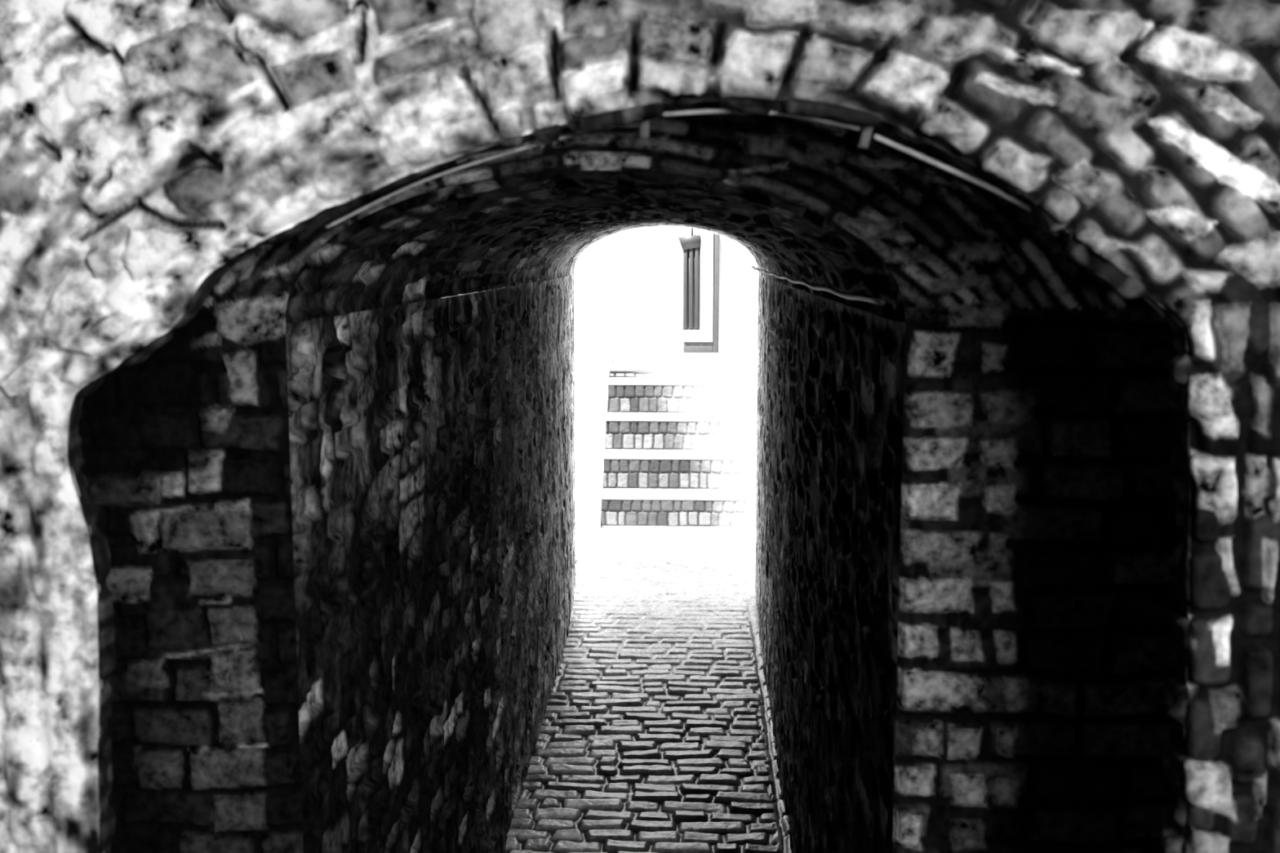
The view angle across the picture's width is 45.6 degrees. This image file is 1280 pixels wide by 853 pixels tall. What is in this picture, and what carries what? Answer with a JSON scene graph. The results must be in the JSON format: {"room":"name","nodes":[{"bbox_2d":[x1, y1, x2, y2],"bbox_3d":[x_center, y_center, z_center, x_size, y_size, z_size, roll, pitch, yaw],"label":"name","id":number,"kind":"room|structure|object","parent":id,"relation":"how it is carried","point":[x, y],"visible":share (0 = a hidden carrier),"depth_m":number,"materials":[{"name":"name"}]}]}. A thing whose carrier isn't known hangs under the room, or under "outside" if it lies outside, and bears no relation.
{"room":"stone archway passage","nodes":[
{"label":"stone archway passage","id":0,"kind":"room"},
{"bbox_2d":[285,274,575,852],"bbox_3d":[-0.398,0.329,4.886,0.065,1.735,5.340,0,8,2],"label":"wall","id":1,"kind":"structure","parent":0,"point":[432,442],"depth_m":3.26,"materials":[{"name":"brick"}]},
{"bbox_2d":[573,356,612,528],"bbox_3d":[-0.459,0.085,9.716,0.494,0.920,1.440,0,8,2],"label":"wall","id":2,"kind":"structure","parent":0,"point":[592,374],"depth_m":9.56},
{"bbox_2d":[285,170,906,323],"bbox_3d":[0.037,-0.549,4.742,0.917,0.395,5.342,0,8,2],"label":"ceiling","id":3,"kind":"structure","parent":0,"point":[491,233],"depth_m":2.72,"materials":[{"name":"brick"}]},
{"bbox_2d":[288,277,906,324],"bbox_3d":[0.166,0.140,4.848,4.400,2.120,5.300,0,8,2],"label":"cable","id":4,"kind":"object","parent":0,"point":[892,318],"depth_m":3.24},
{"bbox_2d":[78,101,1183,852],"bbox_3d":[-0.065,0.308,2.162,2.098,2.565,0.026,0,8,2],"label":"wall","id":5,"kind":"structure","parent":0,"point":[1040,534],"depth_m":2.13,"materials":[{"name":"brick"}]},
{"bbox_2d":[0,0,1279,852],"bbox_3d":[-0.002,-0.033,1.607,5.526,3.400,0.235,0,8,2],"label":"wall","id":6,"kind":"structure","parent":0,"point":[149,148],"depth_m":1.48,"materials":[{"name":"stone"}]},
{"bbox_2d":[325,108,1164,317],"bbox_3d":[0.114,-0.206,1.521,0.862,0.220,0.016,0,8,2],"label":"conduit","id":7,"kind":"object","parent":6,"relation":"attached to","point":[866,131],"visible":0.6,"depth_m":1.51,"materials":[{"name":"metal"}]},
{"bbox_2d":[504,523,791,852],"bbox_3d":[0.242,0.962,7.211,6.000,0.210,6.800,0,8,2],"label":"floor","id":8,"kind":"structure","parent":0,"point":[655,735],"depth_m":5.76,"materials":[{"name":"stone"}]},
{"bbox_2d":[600,361,757,528],"bbox_3d":[0.371,0.083,9.698,1.162,0.850,1.415,0,8,2],"label":"staircase","id":9,"kind":"structure","parent":8,"relation":"on","point":[681,451],"depth_m":9.48,"materials":[{"name":"stone"}]},
{"bbox_2d":[573,225,764,362],"bbox_3d":[0.362,-1.115,10.392,6.000,3.400,0.300,0,8,2],"label":"wall","id":10,"kind":"structure","parent":0,"point":[628,284],"depth_m":10.29,"materials":[{"name":"white paint"}]},
{"bbox_2d":[678,227,719,352],"bbox_3d":[0.393,-0.935,10.245,0.274,0.881,0.060,0,8,2],"label":"window","id":11,"kind":"structure","parent":10,"relation":"in","point":[700,255],"depth_m":10.25,"materials":[{"name":"paint"}]},
{"bbox_2d":[683,237,700,329],"bbox_3d":[0.348,-0.960,10.260,0.112,0.616,0.017,0,8,2],"label":"shutter","id":12,"kind":"object","parent":11,"relation":"attached to","point":[691,246],"depth_m":10.24,"materials":[{"name":"paint"}]},
{"bbox_2d":[755,274,905,852],"bbox_3d":[0.475,0.333,4.856,0.045,1.735,5.340,0,8,2],"label":"wall","id":13,"kind":"structure","parent":0,"point":[831,373],"depth_m":3.27,"materials":[{"name":"brick"}]},
{"bbox_2d":[751,266,885,305],"bbox_3d":[0.431,-0.471,4.730,0.021,0.178,5.320,0,8,2],"label":"cable","id":14,"kind":"object","parent":13,"relation":"attached to","point":[851,296],"visible":1,"depth_m":2.79,"materials":[{"name":"metal"}]}
]}

